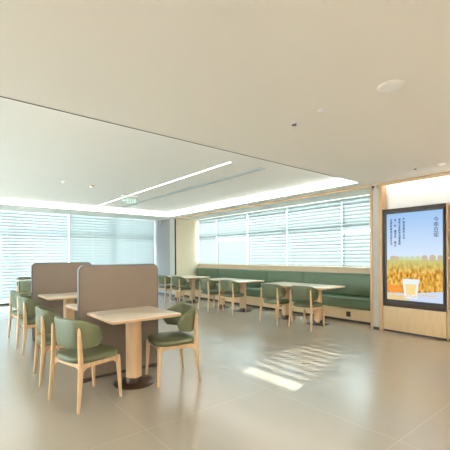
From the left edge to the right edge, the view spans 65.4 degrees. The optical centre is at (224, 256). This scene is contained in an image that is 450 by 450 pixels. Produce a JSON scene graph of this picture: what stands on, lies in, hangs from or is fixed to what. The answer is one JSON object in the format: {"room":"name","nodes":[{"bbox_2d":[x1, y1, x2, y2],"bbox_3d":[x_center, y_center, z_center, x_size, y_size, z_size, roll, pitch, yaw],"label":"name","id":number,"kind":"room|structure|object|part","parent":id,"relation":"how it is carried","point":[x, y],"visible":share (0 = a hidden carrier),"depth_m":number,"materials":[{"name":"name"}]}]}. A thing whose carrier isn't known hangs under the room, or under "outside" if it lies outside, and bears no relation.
{"room":"eatery","nodes":[
{"label":"eatery","id":0,"kind":"room"},
{"bbox_2d":[153,219,169,293],"bbox_3d":[-1.864,-0.138,13.009,1.230,3.000,1.390,0,0,-39],"label":"wall","id":1,"kind":"structure","parent":0,"point":[161,230],"depth_m":12.48,"materials":[{"name":"white paint"}]},
{"bbox_2d":[0,97,336,211],"bbox_3d":[-3.560,-1.422,5.731,9.750,0.020,6.530,0,0,-39],"label":"ceiling","id":2,"kind":"structure","parent":0,"point":[41,148],"depth_m":5.60,"materials":[{"name":"paint"}]},
{"bbox_2d":[121,186,136,202],"bbox_3d":[-1.967,-1.247,7.205,0.350,0.379,0.028,0,0,-39],"label":"exit sign","id":3,"kind":"object","parent":2,"relation":"hanging from","point":[121,186],"visible":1,"depth_m":7.18,"materials":[{"name":"plastic"}]},
{"bbox_2d":[97,162,230,205],"bbox_3d":[-1.728,-1.421,7.543,0.044,0.006,5.740,0,0,-39],"label":"recessed light","id":4,"kind":"object","parent":2,"relation":"in","point":[227,162],"visible":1,"depth_m":6.75,"materials":[{"name":"white plastic"}]},
{"bbox_2d":[121,167,265,206],"bbox_3d":[-1.174,-1.423,7.893,0.150,0.008,5.660,0,0,-39],"label":"air slot","id":5,"kind":"object","parent":2,"relation":"attached to","point":[258,168],"visible":1,"depth_m":6.97,"materials":[{"name":"grey metal"}]},
{"bbox_2d":[170,218,198,295],"bbox_3d":[-1.306,-0.067,12.329,1.226,2.850,0.370,0,0,-39],"label":"wall","id":6,"kind":"structure","parent":0,"point":[187,230],"depth_m":12.05,"materials":[{"name":"beige paint"}]},
{"bbox_2d":[174,218,175,274],"bbox_3d":[-1.669,0.036,11.813,0.042,2.650,0.032,0,0,-39],"label":"trim","id":7,"kind":"structure","parent":6,"relation":"attached to","point":[174,218],"depth_m":11.80,"materials":[{"name":"black metal"}]},
{"bbox_2d":[175,185,369,218],"bbox_3d":[0.507,-1.282,9.138,0.042,0.042,6.875,0,0,-39],"label":"trim","id":8,"kind":"structure","parent":6,"relation":"attached to","point":[366,186],"depth_m":8.01,"materials":[{"name":"brown wood"}]},
{"bbox_2d":[198,264,369,268],"bbox_3d":[1.331,0.266,9.803,0.260,0.032,6.875,0,0,-39],"label":"trim","id":9,"kind":"structure","parent":6,"relation":"attached to","point":[198,264],"depth_m":9.05,"materials":[{"name":"brown wood"}]},
{"bbox_2d":[199,265,369,273],"bbox_3d":[1.350,0.811,9.816,0.220,1.060,6.875,0,0,-39],"label":"window sill","id":10,"kind":"structure","parent":6,"relation":"attached to","point":[305,269],"depth_m":9.09,"materials":[{"name":"brown wood"}]},
{"bbox_2d":[0,183,369,219],"bbox_3d":[-3.232,-1.454,6.713,11.500,0.350,7.825,0,0,-39],"label":"ledge","id":11,"kind":"object","parent":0,"point":[366,191],"visible":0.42,"depth_m":9.28,"materials":[{"name":"paint"}]},
{"bbox_2d":[0,198,168,216],"bbox_3d":[-5.614,-1.376,8.402,9.747,0.216,0.015,0,0,-39],"label":"light","id":12,"kind":"object","parent":11,"relation":"attached to","point":[2,200],"visible":0.8,"depth_m":9.68,"materials":[{"name":"white plastic"}]},
{"bbox_2d":[169,178,357,216],"bbox_3d":[0.296,-1.414,8.880,0.015,0.216,6.692,0,0,-39],"label":"light","id":13,"kind":"object","parent":11,"relation":"attached to","point":[337,182],"visible":0.79,"depth_m":7.94,"materials":[{"name":"white plastic"}]},
{"bbox_2d":[0,0,449,184],"bbox_3d":[1.011,-1.482,1.043,10.900,0.350,6.325,0,0,-39],"label":"ceiling","id":14,"kind":"structure","parent":0,"point":[235,76],"depth_m":2.46,"materials":[{"name":"paint"}]},
{"bbox_2d":[0,96,358,182],"bbox_3d":[-1.390,-1.300,3.162,9.860,0.026,0.010,0,0,-39],"label":"trim","id":15,"kind":"structure","parent":14,"relation":"attached to","point":[0,96],"depth_m":3.63,"materials":[{"name":"grey metal"}]},
{"bbox_2d":[317,108,326,111],"bbox_3d":[0.866,-1.300,3.128,0.080,0.011,0.080,0,0,-39],"label":"smoke detector","id":16,"kind":"object","parent":14,"relation":"attached to","point":[320,109],"visible":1,"depth_m":3.11,"materials":[{"name":"white plastic"}]},
{"bbox_2d":[377,80,404,92],"bbox_3d":[1.275,-1.303,2.693,0.196,0.010,0.196,0,0,-39],"label":"ceiling speaker","id":17,"kind":"object","parent":14,"relation":"attached to","point":[392,85],"visible":1,"depth_m":2.68,"materials":[{"name":"paint"}]},
{"bbox_2d":[379,82,402,91],"bbox_3d":[1.275,-1.298,2.693,0.163,0.002,0.163,0,0,34],"label":"grille","id":18,"kind":"object","parent":17,"relation":"attached to","point":[386,86],"depth_m":2.68,"materials":[{"name":"white plastic"}]},
{"bbox_2d":[0,294,449,449],"bbox_3d":[-1.535,1.420,4.420,11.600,0.120,15.200,0,0,-39],"label":"floor","id":19,"kind":"structure","parent":0,"point":[263,385],"depth_m":3.44,"materials":[{"name":"tile"}]},
{"bbox_2d":[8,290,30,336],"bbox_3d":[-3.334,0.971,5.935,0.487,0.800,0.533,0,0,-45],"label":"dining chair","id":20,"kind":"object","parent":19,"relation":"on","point":[13,294],"visible":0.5,"depth_m":5.75,"materials":[{"name":"green leather"}]},
{"bbox_3d":[-3.648,1.008,5.955,0.068,0.731,0.052,0,0,-45],"label":"leg","id":21,"kind":"part","parent":20,"relation":"part of","materials":[{"name":"brown wood"}]},
{"bbox_3d":[-3.415,0.708,5.855,0.252,0.272,0.533,0,0,-45],"label":"backrest","id":22,"kind":"part","parent":20,"relation":"part of","materials":[{"name":"green leather"}]},
{"bbox_2d":[16,280,30,308],"bbox_3d":[-4.799,0.981,8.693,0.533,0.800,0.487,0,0,-11],"label":"dining chair","id":23,"kind":"object","parent":19,"relation":"on","point":[23,285],"visible":0.33,"depth_m":8.46,"materials":[{"name":"green leather"}]},
{"bbox_3d":[-4.779,0.717,8.582,0.533,0.272,0.252,0,0,-11],"label":"backrest","id":24,"kind":"part","parent":23,"relation":"part of","materials":[{"name":"green leather"}]},
{"bbox_2d":[17,277,30,292],"bbox_3d":[-5.537,0.985,9.841,0.533,0.800,0.487,0,0,-35],"label":"dining chair","id":25,"kind":"object","parent":19,"relation":"on","point":[18,278],"visible":0.15,"depth_m":9.92,"materials":[{"name":"green leather"}]},
{"bbox_3d":[-5.604,0.722,9.933,0.533,0.272,0.252,0,0,-35],"label":"backrest","id":26,"kind":"part","parent":25,"relation":"part of","materials":[{"name":"green leather"}]},
{"bbox_2d":[16,295,58,355],"bbox_3d":[-2.759,0.968,5.159,0.487,0.800,0.533,0,0,-39],"label":"dining chair","id":27,"kind":"object","parent":19,"relation":"on","point":[26,306],"visible":0.74,"depth_m":4.90,"materials":[{"name":"green leather"}]},
{"bbox_3d":[-3.070,1.004,5.210,0.068,0.731,0.052,0,0,-39],"label":"leg","id":28,"kind":"part","parent":27,"relation":"part of","materials":[{"name":"brown wood"}]},
{"bbox_3d":[-2.771,1.002,4.844,0.068,0.731,0.052,0,0,-39],"label":"leg","id":29,"kind":"part","parent":27,"relation":"part of","materials":[{"name":"brown wood"}]},
{"bbox_3d":[-2.752,1.004,5.165,0.412,0.084,0.484,0,0,-39],"label":"seat frame","id":30,"kind":"part","parent":27,"relation":"part of","materials":[{"name":"brown wood"}]},
{"bbox_3d":[-2.752,0.928,5.165,0.470,0.076,0.486,0,0,-39],"label":"seat","id":31,"kind":"part","parent":27,"relation":"part of","materials":[{"name":"green leather"}]},
{"bbox_3d":[-2.848,0.704,5.088,0.252,0.272,0.533,0,0,-39],"label":"backrest","id":32,"kind":"part","parent":27,"relation":"part of","materials":[{"name":"green leather"}]},
{"bbox_2d":[33,305,62,386],"bbox_3d":[-1.888,0.962,4.006,0.487,0.800,0.533,0,0,-35],"label":"dining chair","id":33,"kind":"object","parent":19,"relation":"on","point":[45,316],"visible":0.64,"depth_m":3.73,"materials":[{"name":"green leather"}]},
{"bbox_3d":[-2.194,0.999,4.081,0.068,0.731,0.052,0,0,-35],"label":"leg","id":34,"kind":"part","parent":33,"relation":"part of","materials":[{"name":"brown wood"}]},
{"bbox_3d":[-1.925,0.997,3.693,0.068,0.731,0.052,0,0,-35],"label":"leg","id":35,"kind":"part","parent":33,"relation":"part of","materials":[{"name":"brown wood"}]},
{"bbox_3d":[-1.881,0.922,4.011,0.470,0.076,0.486,0,0,-35],"label":"seat","id":36,"kind":"part","parent":33,"relation":"part of","materials":[{"name":"green leather"}]},
{"bbox_3d":[-1.982,0.699,3.942,0.252,0.272,0.533,0,0,-35],"label":"backrest","id":37,"kind":"part","parent":33,"relation":"part of","materials":[{"name":"green leather"}]},
{"bbox_3d":[-1.881,0.998,4.011,0.412,0.084,0.484,0,0,-35],"label":"seat frame","id":38,"kind":"part","parent":33,"relation":"part of","materials":[{"name":"brown wood"}]},
{"bbox_2d":[38,292,76,319],"bbox_3d":[-2.509,0.991,5.641,0.762,0.750,0.762,0,0,-39],"label":"square table","id":39,"kind":"object","parent":19,"relation":"on","point":[68,298],"visible":0.45,"depth_m":5.56,"materials":[{"name":"beige wood"}]},
{"bbox_2d":[31,262,90,340],"bbox_3d":[-2.767,0.737,5.987,0.966,1.262,0.150,0,0,-39],"label":"screen","id":40,"kind":"object","parent":19,"relation":"on","point":[46,278],"visible":0.45,"depth_m":5.87,"materials":[{"name":"brown fabric"}]},
{"bbox_2d":[66,304,76,310],"bbox_3d":[-1.500,0.985,4.406,0.762,0.750,0.762,0,0,-39],"label":"square table","id":41,"kind":"object","parent":19,"relation":"on","point":[71,306],"visible":0.1,"depth_m":4.30,"materials":[{"name":"beige wood"}]},
{"bbox_2d":[48,316,121,414],"bbox_3d":[-1.328,0.959,3.357,0.533,0.800,0.487,0,0,37],"label":"dining chair","id":42,"kind":"object","parent":19,"relation":"on","point":[81,340],"visible":1,"depth_m":3.17,"materials":[{"name":"green leather"}]},
{"bbox_3d":[-1.642,0.995,3.331,0.052,0.731,0.068,0,0,37],"label":"leg","id":43,"kind":"part","parent":42,"relation":"part of","materials":[{"name":"brown wood"}]},
{"bbox_3d":[-1.397,0.695,3.267,0.533,0.272,0.252,0,0,37],"label":"backrest","id":44,"kind":"part","parent":42,"relation":"part of","materials":[{"name":"green leather"}]},
{"bbox_3d":[-1.264,0.993,3.048,0.052,0.731,0.068,0,0,37],"label":"leg","id":45,"kind":"part","parent":42,"relation":"part of","materials":[{"name":"brown wood"}]},
{"bbox_3d":[-1.323,0.995,3.364,0.484,0.084,0.412,0,0,37],"label":"seat frame","id":46,"kind":"part","parent":42,"relation":"part of","materials":[{"name":"brown wood"}]},
{"bbox_3d":[-1.323,0.918,3.364,0.486,0.076,0.470,0,0,37],"label":"seat","id":47,"kind":"part","parent":42,"relation":"part of","materials":[{"name":"green leather"}]},
{"bbox_3d":[-1.373,1.156,3.651,0.050,0.405,0.055,0,0,37],"label":"leg","id":48,"kind":"part","parent":42,"relation":"part of","materials":[{"name":"brown wood"}]},
{"bbox_3d":[-1.031,1.154,3.397,0.050,0.405,0.055,0,0,37],"label":"leg","id":49,"kind":"part","parent":42,"relation":"part of","materials":[{"name":"brown wood"}]},
{"bbox_2d":[77,264,157,382],"bbox_3d":[-1.223,0.727,4.106,0.966,1.262,0.150,0,0,-39],"label":"screen","id":50,"kind":"object","parent":19,"relation":"on","point":[99,287],"visible":0.66,"depth_m":4.04,"materials":[{"name":"brown fabric"}]},
{"bbox_2d":[87,306,180,389],"bbox_3d":[-0.981,0.982,3.771,0.762,0.750,0.762,0,0,-39],"label":"square table","id":51,"kind":"object","parent":19,"relation":"on","point":[134,379],"visible":1,"depth_m":3.70,"materials":[{"name":"laminate"}]},
{"bbox_3d":[-0.979,1.349,3.771,0.430,0.014,0.430,0,0,-39],"label":"plate","id":52,"kind":"part","parent":51,"relation":"part of","materials":[{"name":"brown metal"}]},
{"bbox_2d":[158,275,177,302],"bbox_3d":[-1.757,0.961,10.683,0.486,0.800,0.533,0,0,-39],"label":"dining chair","id":53,"kind":"object","parent":19,"relation":"on","point":[163,279],"visible":0.78,"depth_m":10.46,"materials":[{"name":"green leather"}]},
{"bbox_3d":[-1.846,0.698,10.612,0.252,0.272,0.533,0,0,-39],"label":"backrest","id":54,"kind":"part","parent":53,"relation":"part of","materials":[{"name":"green leather"}]},
{"bbox_3d":[-1.750,0.921,10.689,0.470,0.076,0.486,0,0,-39],"label":"seat","id":55,"kind":"part","parent":53,"relation":"part of","materials":[{"name":"green leather"}]},
{"bbox_2d":[145,303,200,387],"bbox_3d":[-0.601,0.954,3.937,0.487,0.800,0.533,0,0,-28],"label":"dining chair","id":56,"kind":"object","parent":19,"relation":"on","point":[187,322],"visible":0.99,"depth_m":3.81,"materials":[{"name":"green leather"}]},
{"bbox_3d":[-0.884,1.153,4.026,0.055,0.405,0.050,0,0,-28],"label":"leg","id":57,"kind":"part","parent":56,"relation":"part of","materials":[{"name":"brown wood"}]},
{"bbox_3d":[-0.682,1.152,3.651,0.055,0.405,0.050,0,0,-28],"label":"leg","id":58,"kind":"part","parent":56,"relation":"part of","materials":[{"name":"brown wood"}]},
{"bbox_3d":[-0.608,0.914,3.933,0.470,0.076,0.486,0,0,-28],"label":"seat","id":59,"kind":"part","parent":56,"relation":"part of","materials":[{"name":"green leather"}]},
{"bbox_3d":[-0.608,0.990,3.933,0.412,0.084,0.484,0,0,-28],"label":"seat frame","id":60,"kind":"part","parent":56,"relation":"part of","materials":[{"name":"brown wood"}]},
{"bbox_3d":[-0.503,0.689,3.990,0.252,0.272,0.533,0,0,-28],"label":"backrest","id":61,"kind":"part","parent":56,"relation":"part of","materials":[{"name":"green leather"}]},
{"bbox_3d":[-0.528,0.988,4.244,0.068,0.731,0.052,0,0,-28],"label":"leg","id":62,"kind":"part","parent":56,"relation":"part of","materials":[{"name":"brown wood"}]},
{"bbox_3d":[-0.305,0.987,3.828,0.068,0.731,0.052,0,0,-28],"label":"leg","id":63,"kind":"part","parent":56,"relation":"part of","materials":[{"name":"brown wood"}]},
{"bbox_2d":[170,276,192,303],"bbox_3d":[-1.259,0.958,10.121,0.487,0.800,0.533,0,0,-39],"label":"dining chair","id":64,"kind":"object","parent":19,"relation":"on","point":[179,281],"visible":1,"depth_m":9.94,"materials":[{"name":"green leather"}]},
{"bbox_3d":[-1.570,0.995,10.172,0.068,0.731,0.052,0,0,-39],"label":"leg","id":65,"kind":"part","parent":64,"relation":"part of","materials":[{"name":"brown wood"}]},
{"bbox_3d":[-1.348,0.695,10.050,0.252,0.272,0.533,0,0,-39],"label":"backrest","id":66,"kind":"part","parent":64,"relation":"part of","materials":[{"name":"green leather"}]},
{"bbox_3d":[-1.272,0.993,9.806,0.068,0.731,0.052,0,0,-39],"label":"leg","id":67,"kind":"part","parent":64,"relation":"part of","materials":[{"name":"brown wood"}]},
{"bbox_3d":[-1.253,0.918,10.127,0.470,0.076,0.486,0,0,-39],"label":"seat","id":68,"kind":"part","parent":64,"relation":"part of","materials":[{"name":"green leather"}]},
{"bbox_2d":[166,275,209,302],"bbox_3d":[-1.241,0.983,10.769,0.762,0.750,1.622,0,0,-39],"label":"table","id":69,"kind":"object","parent":19,"relation":"on","point":[191,278],"visible":0.72,"depth_m":10.40,"materials":[{"name":"beige wood"}]},
{"bbox_2d":[198,278,223,311],"bbox_3d":[-0.355,0.952,8.912,0.487,0.800,0.533,0,0,-31],"label":"dining chair","id":70,"kind":"object","parent":19,"relation":"on","point":[207,284],"visible":0.97,"depth_m":8.72,"materials":[{"name":"green leather"}]},
{"bbox_3d":[-0.656,0.989,9.005,0.068,0.731,0.052,0,0,-31],"label":"leg","id":71,"kind":"part","parent":70,"relation":"part of","materials":[{"name":"brown wood"}]},
{"bbox_3d":[-0.453,0.689,8.853,0.252,0.272,0.533,0,0,-31],"label":"backrest","id":72,"kind":"part","parent":70,"relation":"part of","materials":[{"name":"green leather"}]},
{"bbox_3d":[-0.411,0.987,8.601,0.068,0.731,0.052,0,0,-31],"label":"leg","id":73,"kind":"part","parent":70,"relation":"part of","materials":[{"name":"brown wood"}]},
{"bbox_3d":[-0.348,0.912,8.916,0.470,0.076,0.486,0,0,-31],"label":"seat","id":74,"kind":"part","parent":70,"relation":"part of","materials":[{"name":"green leather"}]},
{"bbox_2d":[218,280,245,315],"bbox_3d":[0.172,0.949,8.337,0.487,0.800,0.533,0,0,-43],"label":"dining chair","id":75,"kind":"object","parent":19,"relation":"on","point":[230,286],"visible":1,"depth_m":8.14,"materials":[{"name":"green leather"}]},
{"bbox_3d":[-0.141,0.985,8.366,0.068,0.731,0.052,0,0,-43],"label":"leg","id":76,"kind":"part","parent":75,"relation":"part of","materials":[{"name":"brown wood"}]},
{"bbox_3d":[0.088,0.685,8.260,0.252,0.272,0.533,0,0,-43],"label":"backrest","id":77,"kind":"part","parent":75,"relation":"part of","materials":[{"name":"green leather"}]},
{"bbox_3d":[0.179,0.985,8.343,0.412,0.084,0.484,0,0,-43],"label":"seat frame","id":78,"kind":"part","parent":75,"relation":"part of","materials":[{"name":"brown wood"}]},
{"bbox_3d":[0.178,0.909,8.343,0.470,0.076,0.486,0,0,-43],"label":"seat","id":79,"kind":"part","parent":75,"relation":"part of","materials":[{"name":"green leather"}]},
{"bbox_3d":[0.182,0.983,8.022,0.068,0.731,0.052,0,0,-43],"label":"leg","id":80,"kind":"part","parent":75,"relation":"part of","materials":[{"name":"brown wood"}]},
{"bbox_2d":[208,278,263,311],"bbox_3d":[0.179,0.974,9.030,0.762,0.750,1.622,0,0,-39],"label":"table","id":81,"kind":"object","parent":19,"relation":"on","point":[242,282],"visible":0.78,"depth_m":8.65,"materials":[{"name":"beige wood"}]},
{"bbox_3d":[0.447,1.340,8.704,0.430,0.014,0.430,0,0,-39],"label":"plate","id":82,"kind":"part","parent":81,"relation":"part of","materials":[{"name":"brown metal"}]},
{"bbox_2d":[259,283,292,325],"bbox_3d":[1.042,0.943,7.114,0.486,0.800,0.533,0,0,-38],"label":"dining chair","id":83,"kind":"object","parent":19,"relation":"on","point":[275,291],"visible":0.96,"depth_m":6.93,"materials":[{"name":"green leather"}]},
{"bbox_3d":[0.732,0.980,7.173,0.068,0.731,0.052,0,0,-38],"label":"leg","id":84,"kind":"part","parent":83,"relation":"part of","materials":[{"name":"brown wood"}]},
{"bbox_3d":[0.951,0.680,7.045,0.252,0.272,0.533,0,0,-38],"label":"backrest","id":85,"kind":"part","parent":83,"relation":"part of","materials":[{"name":"green leather"}]},
{"bbox_3d":[1.049,0.979,7.119,0.412,0.084,0.484,0,0,-38],"label":"seat frame","id":86,"kind":"part","parent":83,"relation":"part of","materials":[{"name":"brown wood"}]},
{"bbox_3d":[1.048,0.903,7.119,0.470,0.076,0.486,0,0,-38],"label":"seat","id":87,"kind":"part","parent":83,"relation":"part of","materials":[{"name":"green leather"}]},
{"bbox_3d":[1.021,0.978,6.799,0.068,0.731,0.052,0,0,-38],"label":"leg","id":88,"kind":"part","parent":83,"relation":"part of","materials":[{"name":"brown wood"}]},
{"bbox_2d":[184,268,370,324],"bbox_3d":[0.994,0.865,9.524,0.680,0.958,6.856,0,0,-39],"label":"upholstered bench","id":89,"kind":"object","parent":19,"relation":"on","point":[351,303],"visible":0.4,"depth_m":8.14,"materials":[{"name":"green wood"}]},
{"bbox_2d":[184,281,218,290],"bbox_3d":[-0.657,0.975,11.445,0.550,0.215,1.666,0,0,-39],"label":"seat cushion","id":90,"kind":"object","parent":89,"relation":"on","point":[196,282],"depth_m":11.33,"materials":[{"name":"leather"}]},
{"bbox_2d":[196,268,221,282],"bbox_3d":[-0.539,0.637,11.747,0.215,0.483,1.205,0,0,-39],"label":"cushion","id":91,"kind":"object","parent":89,"relation":"on","point":[209,272],"depth_m":11.61,"materials":[{"name":"leather"}]},
{"bbox_2d":[214,285,260,296],"bbox_3d":[0.400,0.968,10.150,0.550,0.215,1.671,0,0,-39],"label":"seat cushion","id":92,"kind":"object","parent":89,"relation":"on","point":[249,288],"depth_m":9.66,"materials":[{"name":"leather"}]},
{"bbox_2d":[218,269,267,286],"bbox_3d":[0.528,0.630,10.440,0.215,0.483,2.150,0,0,-39],"label":"cushion","id":93,"kind":"object","parent":89,"relation":"on","point":[222,273],"depth_m":10.15,"materials":[{"name":"leather"}]},
{"bbox_2d":[252,288,301,301],"bbox_3d":[1.476,0.961,8.833,0.550,0.215,1.721,0,0,-39],"label":"seat cushion","id":94,"kind":"object","parent":89,"relation":"on","point":[256,292],"depth_m":9.14,"materials":[{"name":"leather"}]},
{"bbox_2d":[267,270,303,289],"bbox_3d":[1.596,0.623,9.133,0.215,0.483,1.205,0,0,-39],"label":"cushion","id":95,"kind":"object","parent":89,"relation":"on","point":[273,276],"depth_m":9.04,"materials":[{"name":"leather"}]},
{"bbox_2d":[303,272,369,296],"bbox_3d":[2.656,0.617,7.835,0.215,0.483,2.128,0,0,-39],"label":"cushion","id":96,"kind":"object","parent":89,"relation":"on","point":[356,284],"depth_m":7.74,"materials":[{"name":"leather"}]},
{"bbox_2d":[313,293,369,310],"bbox_3d":[2.568,0.954,7.496,0.550,0.215,1.724,0,0,-39],"label":"seat cushion","id":97,"kind":"object","parent":89,"relation":"on","point":[343,301],"depth_m":7.26,"materials":[{"name":"leather"}]},
{"bbox_2d":[261,282,344,325],"bbox_3d":[1.583,0.965,7.310,0.762,0.750,1.622,0,0,-39],"label":"table","id":98,"kind":"object","parent":19,"relation":"on","point":[317,320],"visible":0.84,"depth_m":7.07,"materials":[{"name":"laminate"}]},
{"bbox_3d":[1.851,1.331,6.985,0.430,0.014,0.430,0,0,-39],"label":"plate","id":99,"kind":"part","parent":98,"relation":"part of","materials":[{"name":"brown metal"}]},
{"bbox_2d":[288,285,324,330],"bbox_3d":[1.550,0.940,6.618,0.487,0.800,0.533,0,0,-41],"label":"dining chair","id":100,"kind":"object","parent":19,"relation":"on","point":[307,294],"visible":1,"depth_m":6.45,"materials":[{"name":"green leather"}]},
{"bbox_3d":[1.237,0.977,6.658,0.068,0.731,0.052,0,0,-41],"label":"leg","id":101,"kind":"part","parent":100,"relation":"part of","materials":[{"name":"brown wood"}]},
{"bbox_3d":[1.464,0.677,6.544,0.252,0.272,0.533,0,0,-41],"label":"backrest","id":102,"kind":"part","parent":100,"relation":"part of","materials":[{"name":"green leather"}]},
{"bbox_3d":[1.556,0.976,6.624,0.412,0.084,0.484,0,0,-41],"label":"seat frame","id":103,"kind":"part","parent":100,"relation":"part of","materials":[{"name":"brown wood"}]},
{"bbox_3d":[1.556,0.900,6.624,0.470,0.076,0.486,0,0,-41],"label":"seat","id":104,"kind":"part","parent":100,"relation":"part of","materials":[{"name":"green leather"}]},
{"bbox_3d":[1.548,0.975,6.303,0.068,0.731,0.052,0,0,-41],"label":"leg","id":105,"kind":"part","parent":100,"relation":"part of","materials":[{"name":"brown wood"}]},
{"bbox_3d":[1.848,1.136,6.595,0.055,0.405,0.050,0,0,-41],"label":"leg","id":106,"kind":"part","parent":100,"relation":"part of","materials":[{"name":"brown wood"}]},
{"bbox_2d":[382,171,449,339],"bbox_3d":[3.652,0.002,5.619,0.435,2.649,2.084,0,0,-39],"label":"wall","id":107,"kind":"structure","parent":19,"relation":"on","point":[428,191],"depth_m":5.89,"materials":[{"name":"brown wood"}]},
{"bbox_2d":[385,207,444,306],"bbox_3d":[3.200,0.009,5.915,0.140,1.570,0.941,0,0,-39],"label":"screen","id":108,"kind":"object","parent":107,"relation":"attached to","point":[414,239],"visible":1,"depth_m":5.85,"materials":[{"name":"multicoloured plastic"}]},
{"bbox_3d":[3.322,1.087,6.036,0.430,0.413,1.007,0,0,-39],"label":"panel","id":109,"kind":"part","parent":107,"relation":"part of","materials":[{"name":"brown wood"}]},
{"bbox_3d":[3.489,-1.294,5.492,0.035,0.054,2.084,0,0,-39],"label":"rail","id":110,"kind":"part","parent":107,"relation":"part of","materials":[{"name":"brown wood"}]},
{"bbox_3d":[3.360,-1.079,6.075,0.300,0.481,1.012,0,0,-39],"label":"panel","id":111,"kind":"part","parent":107,"relation":"part of","materials":[{"name":"white plastic"}]},
{"bbox_2d":[446,175,449,340],"bbox_3d":[3.976,0.001,5.227,0.428,2.648,1.068,0,0,-39],"label":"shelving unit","id":112,"kind":"object","parent":19,"relation":"on","point":[447,204],"visible":1,"depth_m":5.50,"materials":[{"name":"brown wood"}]},
{"bbox_3d":[3.667,1.079,5.298,0.028,0.415,0.507,0,0,-39],"label":"door","id":113,"kind":"part","parent":112,"relation":"part of","materials":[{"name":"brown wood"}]},
{"bbox_2d":[202,195,367,219],"bbox_3d":[1.343,-1.469,9.822,0.200,0.380,6.875,0,0,-39],"label":"wall","id":114,"kind":"structure","parent":0,"point":[365,195],"depth_m":9.16,"materials":[{"name":"paint"}]},
{"bbox_2d":[198,218,216,263],"bbox_3d":[-0.599,-0.506,11.940,0.070,1.520,1.010,0,0,-39],"label":"window blind","id":115,"kind":"object","parent":114,"relation":"attached to","point":[207,242],"visible":0.99,"depth_m":11.92,"materials":[{"name":"paint"}]},
{"bbox_2d":[216,213,247,264],"bbox_3d":[0.189,-0.511,10.974,0.070,1.520,1.467,0,0,-39],"label":"window blind","id":116,"kind":"object","parent":114,"relation":"attached to","point":[233,226],"visible":1,"depth_m":10.92,"materials":[{"name":"paint"}]},
{"bbox_2d":[247,208,286,264],"bbox_3d":[1.147,-0.517,9.802,0.070,1.520,1.494,0,0,-39],"label":"window blind","id":117,"kind":"object","parent":114,"relation":"attached to","point":[267,230],"visible":0.99,"depth_m":9.75,"materials":[{"name":"paint"}]},
{"bbox_2d":[287,200,341,266],"bbox_3d":[2.143,-0.524,8.581,0.070,1.520,1.593,0,0,-39],"label":"window blind","id":118,"kind":"object","parent":114,"relation":"attached to","point":[314,233],"visible":0.98,"depth_m":8.51,"materials":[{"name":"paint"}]},
{"bbox_2d":[341,195,369,266],"bbox_3d":[3.011,-0.529,7.519,0.085,1.520,1.135,0,0,-39],"label":"window blind","id":119,"kind":"object","parent":114,"relation":"attached to","point":[355,212],"visible":0.52,"depth_m":7.68,"materials":[{"name":"paint"}]},
{"bbox_2d":[372,184,378,326],"bbox_3d":[2.925,0.006,6.532,0.446,2.650,0.118,0,0,-39],"label":"wall pillar","id":120,"kind":"structure","parent":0,"point":[375,191],"depth_m":6.39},
{"bbox_2d":[378,183,385,330],"bbox_3d":[2.977,0.006,6.456,0.462,2.650,0.065,0,0,-39],"label":"trim","id":121,"kind":"structure","parent":120,"relation":"attached to","point":[381,189],"depth_m":6.31,"materials":[{"name":"brown wood"}]},
{"bbox_3d":[-6.701,-0.107,9.763,10.370,3.000,0.300,0,0,-39],"label":"wall","id":122,"kind":"structure","parent":0,"visible":0},
{"bbox_2d":[0,210,67,302],"bbox_3d":[-6.600,-0.018,9.626,4.352,2.670,0.070,0,0,-39],"label":"window blind","id":123,"kind":"object","parent":122,"relation":"attached to","point":[27,238],"visible":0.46,"depth_m":10.26,"materials":[{"name":"paint"}]},
{"bbox_2d":[68,214,68,261],"bbox_3d":[-4.443,-0.027,11.594,1.457,2.710,0.080,0,0,-39],"label":"window","id":124,"kind":"structure","parent":122,"relation":"in","point":[68,214],"depth_m":11.12,"materials":[{"name":"metal"}]},
{"bbox_2d":[69,214,153,264],"bbox_3d":[-3.755,-0.036,11.949,2.942,2.670,0.070,0,0,-39],"label":"window blind","id":125,"kind":"object","parent":122,"relation":"attached to","point":[95,240],"visible":0.52,"depth_m":11.85,"materials":[{"name":"paint"}]},
{"bbox_3d":[3.180,0.005,6.857,1.200,2.650,0.030,0,0,-39],"label":"niche","id":126,"kind":"object","parent":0,"visible":0},
{"bbox_2d":[370,185,372,328],"bbox_3d":[2.704,0.008,6.458,0.042,2.650,0.047,0,0,-39],"label":"trim","id":127,"kind":"structure","parent":126,"relation":"attached to","point":[371,189],"depth_m":6.44,"materials":[{"name":"brown wood"}]}
]}

